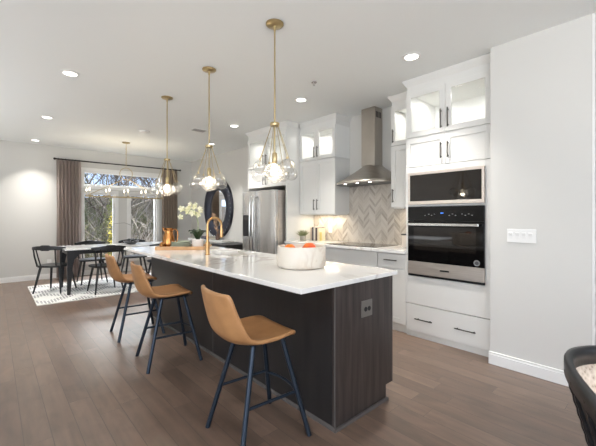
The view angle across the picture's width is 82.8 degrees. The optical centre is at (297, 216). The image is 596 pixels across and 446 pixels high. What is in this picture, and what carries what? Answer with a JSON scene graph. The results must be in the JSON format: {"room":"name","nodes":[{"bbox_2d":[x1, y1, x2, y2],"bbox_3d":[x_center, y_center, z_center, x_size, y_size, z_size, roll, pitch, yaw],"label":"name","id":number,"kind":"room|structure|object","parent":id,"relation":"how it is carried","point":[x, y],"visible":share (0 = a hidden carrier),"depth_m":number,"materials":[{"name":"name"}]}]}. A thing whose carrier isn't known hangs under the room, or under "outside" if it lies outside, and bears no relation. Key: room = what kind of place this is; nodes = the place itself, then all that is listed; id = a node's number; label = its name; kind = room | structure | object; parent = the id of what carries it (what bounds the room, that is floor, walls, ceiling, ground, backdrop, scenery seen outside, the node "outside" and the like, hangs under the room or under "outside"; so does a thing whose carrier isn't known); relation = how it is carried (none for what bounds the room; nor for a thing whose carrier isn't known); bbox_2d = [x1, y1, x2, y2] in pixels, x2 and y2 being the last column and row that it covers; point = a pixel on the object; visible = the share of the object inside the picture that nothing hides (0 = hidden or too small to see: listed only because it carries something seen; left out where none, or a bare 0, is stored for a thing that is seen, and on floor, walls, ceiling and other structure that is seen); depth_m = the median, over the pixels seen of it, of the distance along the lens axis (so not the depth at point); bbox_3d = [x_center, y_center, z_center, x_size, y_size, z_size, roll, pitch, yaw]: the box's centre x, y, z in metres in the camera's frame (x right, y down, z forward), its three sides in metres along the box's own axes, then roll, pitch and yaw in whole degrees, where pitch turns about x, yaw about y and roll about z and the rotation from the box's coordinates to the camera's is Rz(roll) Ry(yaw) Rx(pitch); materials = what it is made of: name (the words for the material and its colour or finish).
{"room":"kitchen","nodes":[
{"label":"kitchen","id":0,"kind":"room"},
{"bbox_2d":[0,140,190,277],"bbox_3d":[-5.463,-0.100,6.748,7.330,2.740,0.140,0,0,-42],"label":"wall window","id":1,"kind":"structure","parent":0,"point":[28,171],"depth_m":6.85,"materials":[{"name":"white paint"}]},
{"bbox_2d":[0,265,148,283],"bbox_3d":[-5.485,1.218,6.623,7.130,0.105,0.015,0,0,-42],"label":"baseboard","id":2,"kind":"structure","parent":1,"relation":"attached to","point":[86,272],"depth_m":6.85,"materials":[{"name":"white paint"}]},
{"bbox_2d":[81,189,118,264],"bbox_3d":[-4.471,0.220,7.597,0.770,1.640,0.110,0,0,-42],"label":"window","id":3,"kind":"structure","parent":1,"relation":"attached to","point":[115,201],"depth_m":7.77,"materials":[{"name":"white paint"}]},
{"bbox_2d":[53,157,180,170],"bbox_3d":[-4.042,-1.197,7.853,2.688,0.054,0.123,0,0,-42],"label":"curtain rod","id":4,"kind":"object","parent":1,"relation":"attached to","point":[54,158],"visible":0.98,"depth_m":7.65,"materials":[{"name":"brown metal"}]},
{"bbox_2d":[56,158,80,277],"bbox_3d":[-4.812,0.017,7.107,0.438,2.483,0.084,0,0,-42],"label":"curtain","id":5,"kind":"object","parent":4,"relation":"hanging from","point":[68,172],"visible":0.86,"depth_m":7.10,"materials":[{"name":"beige fabric"}]},
{"bbox_2d":[162,170,177,239],"bbox_3d":[-3.234,0.017,8.531,0.388,2.483,0.084,0,0,-42],"label":"curtain","id":6,"kind":"object","parent":4,"relation":"hanging from","point":[169,202],"visible":0.62,"depth_m":8.54,"materials":[{"name":"beige fabric"}]},
{"bbox_2d":[81,167,161,191],"bbox_3d":[-4.079,-0.850,7.950,1.825,0.460,0.110,0,0,-42],"label":"window","id":7,"kind":"structure","parent":1,"relation":"attached to","point":[84,170],"depth_m":7.82,"materials":[{"name":"white paint"}]},
{"bbox_2d":[127,191,158,260],"bbox_3d":[-3.773,0.220,8.226,0.750,1.640,0.110,0,0,-42],"label":"window","id":8,"kind":"structure","parent":1,"relation":"attached to","point":[137,194],"depth_m":8.21,"materials":[{"name":"white paint"}]},
{"bbox_2d":[0,269,587,445],"bbox_3d":[-0.877,1.330,2.913,9.400,0.120,12.100,0,0,-42],"label":"floor","id":9,"kind":"structure","parent":0,"point":[66,379],"depth_m":2.38,"materials":[{"name":"brown wood"}]},
{"bbox_2d":[28,273,150,305],"bbox_3d":[-3.199,1.264,6.468,2.985,0.011,1.770,0,0,-42],"label":"area rug","id":10,"kind":"object","parent":9,"relation":"on","point":[43,295],"visible":0.36,"depth_m":5.71,"materials":[{"name":"white fabric"}]},
{"bbox_2d":[32,245,76,293],"bbox_3d":[-4.121,0.860,5.723,0.524,0.800,0.511,0,0,-4],"label":"dining chair","id":11,"kind":"object","parent":10,"relation":"on","point":[40,266],"visible":0.93,"depth_m":5.55,"materials":[{"name":"black wood"}]},
{"bbox_2d":[74,240,107,284],"bbox_3d":[-3.987,0.860,6.538,0.524,0.800,0.511,0,0,-42],"label":"dining chair","id":12,"kind":"object","parent":10,"relation":"on","point":[87,242],"visible":0.77,"depth_m":6.52,"materials":[{"name":"black wood"}]},
{"bbox_2d":[87,245,125,294],"bbox_3d":[-3.249,0.860,5.722,0.511,0.800,0.524,0,0,44],"label":"dining chair","id":13,"kind":"object","parent":10,"relation":"on","point":[98,266],"visible":0.85,"depth_m":5.54,"materials":[{"name":"black wood"}]},
{"bbox_2d":[60,240,191,294],"bbox_3d":[-3.195,0.889,6.451,2.200,0.738,0.900,0,0,-42],"label":"dining table","id":14,"kind":"object","parent":10,"relation":"on","point":[72,252],"visible":0.41,"depth_m":5.75,"materials":[{"name":"white"}]},
{"bbox_2d":[116,223,138,243],"bbox_3d":[-3.287,0.313,6.463,0.460,0.412,0.280,0,0,-42],"label":"bowl","id":15,"kind":"object","parent":14,"relation":"on","point":[137,240],"visible":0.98,"depth_m":6.45,"materials":[{"name":"grey metal"}]},
{"bbox_2d":[123,240,138,243],"bbox_3d":[-3.220,0.489,6.523,0.280,0.060,0.280,0,0,-42],"label":"bowl","id":16,"kind":"object","parent":15,"relation":"on","point":[129,241],"depth_m":6.44,"materials":[{"name":"grey metal"}]},
{"bbox_2d":[118,238,147,273],"bbox_3d":[-3.422,0.860,7.048,0.524,0.800,0.511,0,0,-39],"label":"dining chair","id":17,"kind":"object","parent":10,"relation":"on","point":[125,256],"visible":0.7,"depth_m":7.03,"materials":[{"name":"black wood"}]},
{"bbox_2d":[147,243,159,273],"bbox_3d":[-2.540,0.860,6.321,0.524,0.800,0.511,0,0,-39],"label":"dining chair","id":18,"kind":"object","parent":10,"relation":"on","point":[159,243],"visible":0.16,"depth_m":6.24,"materials":[{"name":"black wood"}]},
{"bbox_2d":[105,253,164,342],"bbox_3d":[-1.797,0.834,3.702,0.541,0.880,0.458,0,0,-38],"label":"bar stool","id":19,"kind":"object","parent":9,"relation":"on","point":[114,271],"visible":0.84,"depth_m":3.55,"materials":[{"name":"beige leather"}]},
{"bbox_2d":[130,261,202,373],"bbox_3d":[-1.192,0.834,3.024,0.541,0.880,0.458,0,0,-36],"label":"bar stool","id":20,"kind":"object","parent":9,"relation":"on","point":[141,282],"visible":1,"depth_m":2.95,"materials":[{"name":"beige leather"}]},
{"bbox_2d":[188,237,235,242],"bbox_3d":[-2.011,0.887,7.782,0.360,0.765,1.650,0,0,-42],"label":"console table","id":21,"kind":"object","parent":9,"relation":"on","point":[191,238],"visible":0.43,"depth_m":7.26,"materials":[{"name":"white stone"}]},
{"bbox_2d":[211,213,219,239],"bbox_3d":[-1.829,0.203,7.508,0.115,0.602,0.258,0,0,-42],"label":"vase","id":22,"kind":"object","parent":21,"relation":"on","point":[217,237],"visible":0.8,"depth_m":7.46,"materials":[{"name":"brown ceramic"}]},
{"bbox_2d":[212,242,242,249],"bbox_3d":[-1.349,0.905,6.861,0.620,0.730,0.575,0,0,-42],"label":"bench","id":23,"kind":"object","parent":9,"relation":"on","point":[233,245],"visible":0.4,"depth_m":6.65,"materials":[{"name":"black"}]},
{"bbox_2d":[201,285,311,445],"bbox_3d":[-0.268,0.834,1.985,0.541,0.880,0.458,0,0,-37],"label":"bar stool","id":24,"kind":"object","parent":9,"relation":"on","point":[223,317],"visible":1,"depth_m":1.87,"materials":[{"name":"beige leather"}]},
{"bbox_2d":[243,189,285,253],"bbox_3d":[-0.421,0.425,5.662,0.799,1.690,0.900,0,0,-42],"label":"refrigerator","id":25,"kind":"object","parent":9,"relation":"on","point":[264,211],"visible":0.47,"depth_m":5.27,"materials":[{"name":"metal"}]},
{"bbox_2d":[151,257,392,433],"bbox_3d":[-0.601,0.842,3.360,0.628,0.857,3.146,0,0,-42],"label":"kitchen island","id":26,"kind":"object","parent":9,"relation":"on","point":[342,360],"visible":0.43,"depth_m":2.27,"materials":[{"name":"black wood"}]},
{"bbox_2d":[124,246,396,293],"bbox_3d":[-0.725,0.395,3.300,0.935,0.030,3.248,0,0,-42],"label":"island countertop","id":27,"kind":"structure","parent":26,"relation":"on","point":[261,268],"depth_m":2.40,"materials":[{"name":"white stone"}]},
{"bbox_2d":[155,244,204,249],"bbox_3d":[-1.367,0.360,4.035,0.560,0.040,0.320,0,0,-4],"label":"wooden tray","id":28,"kind":"object","parent":27,"relation":"on","point":[203,246],"visible":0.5,"depth_m":3.88,"materials":[{"name":"brown wood"}]},
{"bbox_2d":[162,227,178,246],"bbox_3d":[-1.527,0.243,4.017,0.164,0.248,0.156,0,0,-42],"label":"copper pitcher","id":29,"kind":"object","parent":28,"relation":"on","point":[168,237],"visible":0.74,"depth_m":3.97,"materials":[{"name":"brown metal"}]},
{"bbox_2d":[177,202,205,246],"bbox_3d":[-1.255,0.091,3.998,0.325,0.553,0.220,0,0,-20],"label":"potted orchid","id":30,"kind":"object","parent":28,"relation":"on","point":[197,233],"visible":0.99,"depth_m":4.02,"materials":[{"name":"white plant"}]},
{"bbox_3d":[-1.391,0.354,4.019,0.250,0.028,0.250,0,0,-42],"label":"plate","id":31,"kind":"object","parent":28,"relation":"on","visible":0},
{"bbox_3d":[-1.391,0.337,4.019,0.242,0.028,0.242,0,0,-42],"label":"plate","id":32,"kind":"object","parent":31,"relation":"on","visible":0},
{"bbox_2d":[171,242,190,244],"bbox_3d":[-1.391,0.320,4.019,0.234,0.028,0.234,0,0,-42],"label":"plate","id":33,"kind":"object","parent":32,"relation":"on","point":[190,242],"visible":0.73,"depth_m":3.92,"materials":[{"name":"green ceramic"}]},
{"bbox_2d":[172,241,190,242],"bbox_3d":[-1.391,0.302,4.019,0.226,0.028,0.226,0,0,-42],"label":"plate","id":34,"kind":"object","parent":33,"relation":"on","point":[175,241],"visible":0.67,"depth_m":3.99,"materials":[{"name":"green ceramic"}]},
{"bbox_2d":[205,216,222,254],"bbox_3d":[-0.828,0.187,3.418,0.202,0.385,0.128,0,0,-42],"label":"kitchen faucet","id":35,"kind":"object","parent":27,"relation":"on","point":[207,243],"visible":0.98,"depth_m":3.39,"materials":[{"name":"gold metal"}]},
{"bbox_2d":[210,248,237,254],"bbox_3d":[-0.788,0.362,3.545,0.200,0.034,0.280,0,0,-42],"label":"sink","id":36,"kind":"object","parent":27,"relation":"on","point":[224,251],"visible":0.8,"depth_m":3.48,"materials":[{"name":"white ceramic"}]},
{"bbox_2d":[226,253,244,255],"bbox_3d":[-0.708,0.505,3.591,0.360,0.189,0.630,0,0,-42],"label":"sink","id":37,"kind":"object","parent":27,"relation":"in","point":[238,254],"visible":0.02,"depth_m":3.84,"materials":[{"name":"white ceramic"}]},
{"bbox_2d":[277,244,325,269],"bbox_3d":[0.026,0.300,2.583,0.368,0.160,0.368,0,0,-42],"label":"fruit bowl","id":38,"kind":"object","parent":27,"relation":"on","point":[297,258],"visible":0.96,"depth_m":2.42,"materials":[{"name":"stone"}]},
{"bbox_2d":[303,242,315,247],"bbox_3d":[0.087,0.243,2.591,0.104,0.096,0.104,0,0,-42],"label":"fruit","id":39,"kind":"object","parent":38,"relation":"in","point":[307,245],"visible":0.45,"depth_m":2.56,"materials":[{"name":"orange food"}]},
{"bbox_2d":[361,299,371,317],"bbox_3d":[0.450,0.595,2.206,0.113,0.106,0.010,0,0,-42],"label":"power outlet","id":40,"kind":"object","parent":26,"relation":"attached to","point":[366,306],"visible":1,"depth_m":2.20,"materials":[{"name":"grey plastic"}]},
{"bbox_2d":[246,120,313,240],"bbox_3d":[-0.324,-0.099,5.741,0.640,2.738,1.112,0,0,-42],"label":"tall cabinet","id":41,"kind":"object","parent":9,"relation":"on","point":[290,131],"visible":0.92,"depth_m":5.35,"materials":[{"name":"white paint"}]},
{"bbox_2d":[326,247,377,267],"bbox_3d":[0.834,0.836,4.459,0.640,0.868,0.897,0,0,-42],"label":"base cabinet","id":42,"kind":"object","parent":9,"relation":"on","point":[339,255],"visible":0.19,"depth_m":4.21,"materials":[{"name":"white paint"}]},
{"bbox_2d":[378,252,406,332],"bbox_3d":[1.259,0.836,3.987,0.640,0.868,0.366,0,0,-42],"label":"base cabinet","id":43,"kind":"object","parent":9,"relation":"on","point":[392,261],"visible":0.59,"depth_m":3.74,"materials":[{"name":"white paint"}]},
{"bbox_2d":[284,239,405,253],"bbox_3d":[0.701,0.383,4.598,0.631,0.035,2.021,0,0,-42],"label":"countertop","id":44,"kind":"structure","parent":43,"relation":"on","point":[398,249],"depth_m":4.18,"materials":[{"name":"white stone"}]},
{"bbox_2d":[297,230,308,240],"bbox_3d":[0.070,0.280,5.220,0.211,0.170,0.204,0,0,12],"label":"potted succulent","id":45,"kind":"object","parent":44,"relation":"on","point":[302,234],"visible":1,"depth_m":5.18,"materials":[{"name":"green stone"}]},
{"bbox_2d":[315,227,323,240],"bbox_3d":[0.342,0.265,5.293,0.161,0.200,0.038,0,0,-42],"label":"upright book","id":46,"kind":"object","parent":44,"relation":"on","point":[318,227],"visible":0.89,"depth_m":5.25,"materials":[{"name":"grey paper"}]},
{"bbox_2d":[317,228,324,240],"bbox_3d":[0.363,0.270,5.263,0.150,0.190,0.032,0,0,-42],"label":"upright book","id":47,"kind":"object","parent":44,"relation":"on","point":[319,230],"visible":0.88,"depth_m":5.23,"materials":[{"name":"beige paper"}]},
{"bbox_2d":[327,242,396,247],"bbox_3d":[0.834,0.361,4.457,0.490,0.008,0.780,0,0,-42],"label":"cooktop","id":48,"kind":"object","parent":44,"relation":"in","point":[360,244],"visible":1,"depth_m":4.40,"materials":[{"name":"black glass"}]},
{"bbox_2d":[401,234,405,246],"bbox_3d":[1.335,0.283,4.074,0.130,0.162,0.130,0,0,-42],"label":"canister","id":49,"kind":"object","parent":44,"relation":"on","point":[403,235],"visible":0.27,"depth_m":4.05,"materials":[{"name":"ceramic"}]},
{"bbox_2d":[402,53,489,356],"bbox_3d":[1.655,-0.099,3.549,0.640,2.738,0.882,0,0,-42],"label":"tall cabinet","id":50,"kind":"object","parent":9,"relation":"on","point":[448,108],"visible":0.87,"depth_m":3.36,"materials":[{"name":"white paint"}]},
{"bbox_2d":[407,205,484,284],"bbox_3d":[1.626,0.257,3.515,0.635,0.726,0.757,0,0,-42],"label":"wall oven","id":51,"kind":"object","parent":50,"relation":"in","point":[445,242],"visible":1,"depth_m":3.30,"materials":[{"name":"grey metal"}]},
{"bbox_2d":[408,165,484,204],"bbox_3d":[1.635,-0.298,3.523,0.552,0.337,0.757,0,0,-42],"label":"microwave","id":52,"kind":"object","parent":50,"relation":"in","point":[464,185],"visible":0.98,"depth_m":3.30,"materials":[{"name":"grey metal"}]},
{"bbox_2d":[564,345,595,445],"bbox_3d":[1.080,0.895,1.107,0.780,0.754,0.474,0,0,-13],"label":"barrel chair","id":53,"kind":"object","parent":9,"relation":"on","point":[579,361],"visible":1,"depth_m":1.15,"materials":[{"name":"black wood"}]},
{"bbox_2d":[0,0,595,161],"bbox_3d":[-0.877,-1.545,2.913,9.400,0.150,12.100,0,0,-42],"label":"ceiling","id":54,"kind":"structure","parent":0,"point":[127,55],"depth_m":3.10,"materials":[{"name":"white paint"}]},
{"bbox_2d":[40,115,53,118],"bbox_3d":[-3.689,-1.464,4.969,0.170,0.011,0.170,0,0,-42],"label":"recessed light","id":55,"kind":"object","parent":54,"relation":"in","point":[42,116],"visible":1,"depth_m":4.96,"materials":[{"name":"white paint"}]},
{"bbox_2d":[60,70,79,76],"bbox_3d":[-2.326,-1.464,3.451,0.170,0.011,0.170,0,0,-42],"label":"recessed light","id":56,"kind":"object","parent":54,"relation":"in","point":[70,73],"visible":1,"depth_m":3.45,"materials":[{"name":"white paint"}]},
{"bbox_2d":[85,142,162,198],"bbox_3d":[-3.389,-0.924,6.667,1.356,1.090,0.311,0,0,-42],"label":"linear chandelier","id":57,"kind":"object","parent":54,"relation":"hanging from","point":[86,195],"visible":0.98,"depth_m":6.63,"materials":[{"name":"gold metal"}]},
{"bbox_2d":[138,130,149,133],"bbox_3d":[-2.628,-1.454,5.778,0.180,0.029,0.180,0,0,-42],"label":"smoke detector","id":58,"kind":"object","parent":54,"relation":"attached to","point":[140,131],"visible":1,"depth_m":5.73,"materials":[{"name":"white paint"}]},
{"bbox_2d":[150,96,182,195],"bbox_3d":[-1.605,-0.863,4.153,0.363,1.213,0.342,0,0,8],"label":"pendant light","id":59,"kind":"object","parent":54,"relation":"hanging from","point":[166,98],"visible":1,"depth_m":4.15,"materials":[{"name":"gold metal"}]},
{"bbox_2d":[165,177,168,188],"bbox_3d":[-1.610,-0.414,4.157,0.052,0.151,0.052,0,0,-42],"label":"socket","id":60,"kind":"object","parent":59,"relation":"attached to","point":[166,179],"depth_m":4.14,"materials":[{"name":"gold"}]},
{"bbox_2d":[190,128,207,131],"bbox_3d":[-1.675,-1.463,5.708,0.240,0.012,0.160,0,0,-42],"label":"ceiling vent","id":61,"kind":"object","parent":54,"relation":"in","point":[193,129],"visible":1,"depth_m":5.69,"materials":[{"name":"grey metal"}]},
{"bbox_2d":[192,66,225,190],"bbox_3d":[-0.882,-0.863,3.358,0.363,1.213,0.342,0,0,31],"label":"pendant light","id":62,"kind":"object","parent":54,"relation":"hanging from","point":[206,69],"visible":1,"depth_m":3.36,"materials":[{"name":"gold metal"}]},
{"bbox_2d":[206,168,211,182],"bbox_3d":[-0.884,-0.414,3.364,0.052,0.151,0.052,0,0,-42],"label":"socket","id":63,"kind":"object","parent":62,"relation":"attached to","point":[209,179],"depth_m":3.35,"materials":[{"name":"gold"}]},
{"bbox_2d":[253,19,297,182],"bbox_3d":[-0.176,-0.863,2.563,0.342,1.213,0.363,0,0,-42],"label":"pendant light","id":64,"kind":"object","parent":54,"relation":"hanging from","point":[273,24],"visible":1,"depth_m":2.56,"materials":[{"name":"gold metal"}]},
{"bbox_2d":[271,152,277,171],"bbox_3d":[-0.177,-0.414,2.569,0.052,0.151,0.052,0,0,-42],"label":"socket","id":65,"kind":"object","parent":64,"relation":"attached to","point":[274,168],"depth_m":2.55,"materials":[{"name":"gold"}]},
{"bbox_2d":[295,97,307,101],"bbox_3d":[0.040,-1.464,4.225,0.170,0.011,0.170,0,0,-42],"label":"recessed light","id":66,"kind":"object","parent":54,"relation":"in","point":[299,99],"visible":1,"depth_m":4.22,"materials":[{"name":"white paint"}]},
{"bbox_2d":[402,52,420,60],"bbox_3d":[1.037,-1.464,3.091,0.170,0.011,0.170,0,0,-42],"label":"recessed light","id":67,"kind":"object","parent":54,"relation":"in","point":[411,56],"visible":1,"depth_m":3.09,"materials":[{"name":"white paint"}]},
{"bbox_2d":[191,106,405,244],"bbox_3d":[-0.044,-0.100,6.055,0.212,2.740,8.150,0,0,-42],"label":"wall","id":68,"kind":"structure","parent":0,"point":[233,165],"depth_m":4.98,"materials":[{"name":"white paint"}]},
{"bbox_2d":[204,178,233,237],"bbox_3d":[-1.879,-0.205,7.895,0.067,1.400,1.320,0,0,-42],"label":"wall mirror","id":69,"kind":"object","parent":68,"relation":"attached to","point":[219,202],"visible":0.84,"depth_m":7.84,"materials":[{"name":"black metal"}]},
{"bbox_2d":[211,191,225,225],"bbox_3d":[-1.863,-0.205,7.910,0.001,0.847,0.739,0,0,-42],"label":"mirror glass","id":70,"kind":"object","parent":69,"relation":"attached to","point":[218,204],"depth_m":7.91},
{"bbox_2d":[299,113,351,214],"bbox_3d":[0.394,-0.750,5.155,0.360,1.435,0.784,0,0,-42],"label":"upper cabinet","id":71,"kind":"object","parent":68,"relation":"attached to","point":[325,140],"visible":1,"depth_m":5.00,"materials":[{"name":"white paint"}]},
{"bbox_2d":[328,225,331,232],"bbox_3d":[0.503,0.188,5.283,0.008,0.115,0.072,0,0,-42],"label":"backsplash outlet","id":72,"kind":"object","parent":68,"relation":"attached to","point":[329,226],"visible":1,"depth_m":5.28,"materials":[{"name":"white paint"}]},
{"bbox_2d":[337,106,390,186],"bbox_3d":[0.895,-0.953,4.511,0.483,1.030,0.924,0,0,-42],"label":"range hood","id":73,"kind":"object","parent":68,"relation":"attached to","point":[372,172],"visible":0.97,"depth_m":4.51,"materials":[{"name":"metal"}]},
{"bbox_2d":[388,91,406,208],"bbox_3d":[1.352,-0.785,4.093,0.360,1.365,0.399,0,0,-42],"label":"upper cabinet","id":74,"kind":"object","parent":68,"relation":"attached to","point":[398,110],"visible":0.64,"depth_m":4.07,"materials":[{"name":"white paint"}]},
{"bbox_2d":[300,236,305,240],"bbox_3d":[0.076,0.327,5.214,0.096,0.075,0.096,0,0,-42],"label":"pot","id":75,"kind":"object","parent":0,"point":[302,238],"depth_m":5.17,"materials":[{"name":"white ceramic"}]},
{"bbox_2d":[490,14,591,370],"bbox_3d":[2.166,-0.100,2.932,0.715,2.740,0.672,0,0,-42],"label":"wall","id":76,"kind":"structure","parent":0,"point":[541,81],"depth_m":2.67,"materials":[{"name":"white paint"}]},
{"bbox_2d":[507,229,535,242],"bbox_3d":[1.827,0.154,2.764,0.013,0.110,0.197,0,0,-42],"label":"light switch","id":77,"kind":"object","parent":76,"relation":"attached to","point":[513,235],"visible":1,"depth_m":2.76,"materials":[{"name":"white paint"}]},
{"bbox_2d":[488,351,568,386],"bbox_3d":[1.895,1.218,2.684,0.019,0.105,0.698,0,0,-42],"label":"baseboard","id":78,"kind":"structure","parent":76,"relation":"attached to","point":[547,373],"depth_m":2.72,"materials":[{"name":"white paint"}]},
{"bbox_2d":[592,13,595,344],"bbox_3d":[2.397,-0.100,2.677,0.715,2.740,0.015,0,0,-42],"label":"trim","id":79,"kind":"structure","parent":76,"relation":"attached to","point":[593,14],"depth_m":2.44,"materials":[{"name":"white paint"}]},
{"label":"outside","id":80,"kind":"structure","parent":0,"visible":0},
{"bbox_2d":[86,196,153,210],"bbox_3d":[-16.759,-0.589,37.678,69.600,6.818,60.000,0,0,-42],"label":"hillside","id":81,"kind":"structure","parent":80,"point":[132,196],"depth_m":57.58,"materials":[{"name":"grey plant"}]},
{"bbox_2d":[85,174,103,216],"bbox_3d":[-15.362,-3.632,23.825,10.026,9.249,7.672,0,0,3],"label":"bare tree","id":82,"kind":"object","parent":81,"relation":"on","point":[94,174],"visible":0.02,"depth_m":23.50,"materials":[{"name":"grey plant"}]},
{"bbox_2d":[85,195,106,224],"bbox_3d":[-14.217,-0.460,21.989,4.343,3.504,4.838,0,0,-6],"label":"bare shrub","id":83,"kind":"object","parent":81,"relation":"on","point":[95,213],"visible":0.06,"depth_m":22.23,"materials":[{"name":"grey plant"}]},
{"bbox_2d":[85,203,106,229],"bbox_3d":[-12.610,0.530,18.464,4.568,3.022,4.654,0,0,-30],"label":"bare shrub","id":84,"kind":"object","parent":81,"relation":"on","point":[87,203],"visible":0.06,"depth_m":19.10,"materials":[{"name":"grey plant"}]},
{"bbox_2d":[85,195,108,219],"bbox_3d":[-14.954,-0.731,25.080,4.029,2.958,4.224,0,0,-32],"label":"bare shrub","id":85,"kind":"object","parent":81,"relation":"on","point":[102,195],"visible":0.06,"depth_m":24.81,"materials":[{"name":"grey plant"}]},
{"bbox_2d":[92,173,111,212],"bbox_3d":[-11.615,-2.668,18.997,7.055,9.220,5.883,0,0,-3],"label":"bare tree","id":86,"kind":"object","parent":81,"relation":"on","point":[93,173],"visible":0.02,"depth_m":19.44,"materials":[{"name":"beige plant"}]},
{"bbox_2d":[99,199,111,242],"bbox_3d":[-6.544,1.000,11.873,0.923,3.333,0.935,0,0,-42],"label":"shrub","id":87,"kind":"object","parent":81,"relation":"on","point":[107,205],"visible":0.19,"depth_m":11.77,"materials":[{"name":"green plant"}]},
{"bbox_2d":[106,213,111,254],"bbox_3d":[-5.772,1.004,10.813,0.735,3.125,0.733,0,0,-42],"label":"shrub","id":88,"kind":"object","parent":81,"relation":"on","point":[111,213],"visible":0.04,"depth_m":10.73,"materials":[{"name":"yellow plant"}]},
{"bbox_2d":[85,199,135,232],"bbox_3d":[-11.920,0.327,20.292,3.837,2.779,3.445,0,0,34],"label":"bare shrub","id":89,"kind":"object","parent":81,"relation":"on","point":[99,199],"visible":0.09,"depth_m":20.02,"materials":[{"name":"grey plant"}]},
{"bbox_2d":[94,174,126,198],"bbox_3d":[-18.178,-2.545,32.609,5.050,6.088,6.600,0,0,-42],"label":"bare tree","id":90,"kind":"object","parent":81,"relation":"on","point":[102,174],"visible":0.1,"depth_m":31.78,"materials":[{"name":"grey plant"}]},
{"bbox_2d":[85,174,140,230],"bbox_3d":[-9.936,-0.957,17.458,7.487,6.758,7.598,0,0,-33],"label":"bare tree","id":91,"kind":"object","parent":81,"relation":"on","point":[98,209],"visible":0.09,"depth_m":17.01,"materials":[{"name":"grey plant"}]},
{"bbox_2d":[85,206,141,257],"bbox_3d":[-7.008,1.048,11.063,3.868,3.121,4.309,0,0,13],"label":"bare shrub","id":92,"kind":"object","parent":81,"relation":"on","point":[96,231],"visible":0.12,"depth_m":11.12,"materials":[{"name":"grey plant"}]},
{"bbox_2d":[85,218,152,254],"bbox_3d":[-6.775,1.345,12.091,3.857,2.831,4.044,0,0,-28],"label":"bare shrub","id":93,"kind":"object","parent":81,"relation":"on","point":[106,218],"visible":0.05,"depth_m":11.79,"materials":[{"name":"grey plant"}]},
{"bbox_2d":[85,197,153,256],"bbox_3d":[-5.597,1.030,11.266,4.812,3.369,4.589,0,0,25],"label":"bare shrub","id":94,"kind":"object","parent":81,"relation":"on","point":[132,235],"visible":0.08,"depth_m":11.42,"materials":[{"name":"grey plant"}]},
{"bbox_2d":[85,200,153,241],"bbox_3d":[-7.945,1.004,13.236,5.205,3.644,4.964,0,0,17],"label":"bare shrub","id":95,"kind":"object","parent":81,"relation":"on","point":[108,200],"visible":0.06,"depth_m":13.12,"materials":[{"name":"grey plant"}]},
{"bbox_2d":[85,173,158,240],"bbox_3d":[-7.244,-0.172,13.095,6.562,6.054,5.021,0,0,-4],"label":"bare tree","id":96,"kind":"object","parent":81,"relation":"on","point":[90,179],"visible":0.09,"depth_m":13.16,"materials":[{"name":"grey plant"}]},
{"bbox_2d":[90,213,153,253],"bbox_3d":[-6.540,1.221,14.409,5.006,3.311,5.100,0,0,-29],"label":"bare shrub","id":97,"kind":"object","parent":81,"relation":"on","point":[151,213],"visible":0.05,"depth_m":14.13,"materials":[{"name":"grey plant"}]},
{"bbox_2d":[99,199,153,228],"bbox_3d":[-11.431,-0.298,22.799,4.116,3.022,4.316,0,0,-21],"label":"bare shrub","id":98,"kind":"object","parent":81,"relation":"on","point":[136,199],"visible":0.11,"depth_m":22.88,"materials":[{"name":"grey plant"}]},
{"bbox_2d":[105,201,153,237],"bbox_3d":[-8.769,0.564,18.771,4.411,3.195,3.960,0,0,32],"label":"bare shrub","id":99,"kind":"object","parent":81,"relation":"on","point":[140,201],"visible":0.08,"depth_m":18.58,"materials":[{"name":"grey plant"}]},
{"bbox_2d":[108,175,152,229],"bbox_3d":[-8.546,-1.367,18.801,6.118,7.376,7.995,0,0,11],"label":"bare tree","id":100,"kind":"object","parent":81,"relation":"on","point":[116,179],"visible":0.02,"depth_m":17.95,"materials":[{"name":"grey plant"}]},
{"bbox_2d":[118,175,158,224],"bbox_3d":[-6.980,-1.522,15.371,6.738,8.806,5.618,0,0,10],"label":"bare tree","id":101,"kind":"object","parent":81,"relation":"on","point":[118,175],"visible":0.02,"depth_m":14.98,"materials":[{"name":"beige plant"}]},
{"bbox_2d":[133,199,153,235],"bbox_3d":[-8.640,-0.086,21.175,4.781,3.510,5.013,0,0,39],"label":"bare shrub","id":102,"kind":"object","parent":81,"relation":"on","point":[139,199],"visible":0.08,"depth_m":20.75,"materials":[{"name":"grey plant"}]},
{"bbox_2d":[133,211,153,241],"bbox_3d":[-6.124,1.059,16.118,4.332,3.495,4.825,0,0,39],"label":"bare shrub","id":103,"kind":"object","parent":81,"relation":"on","point":[144,211],"visible":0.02,"depth_m":15.87,"materials":[{"name":"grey plant"}]},
{"bbox_2d":[141,177,158,187],"bbox_3d":[-6.219,-1.300,15.435,9.273,8.370,9.410,0,0,-22],"label":"bare tree","id":104,"kind":"object","parent":81,"relation":"on","point":[143,177],"visible":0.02,"depth_m":15.83,"materials":[{"name":"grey plant"}]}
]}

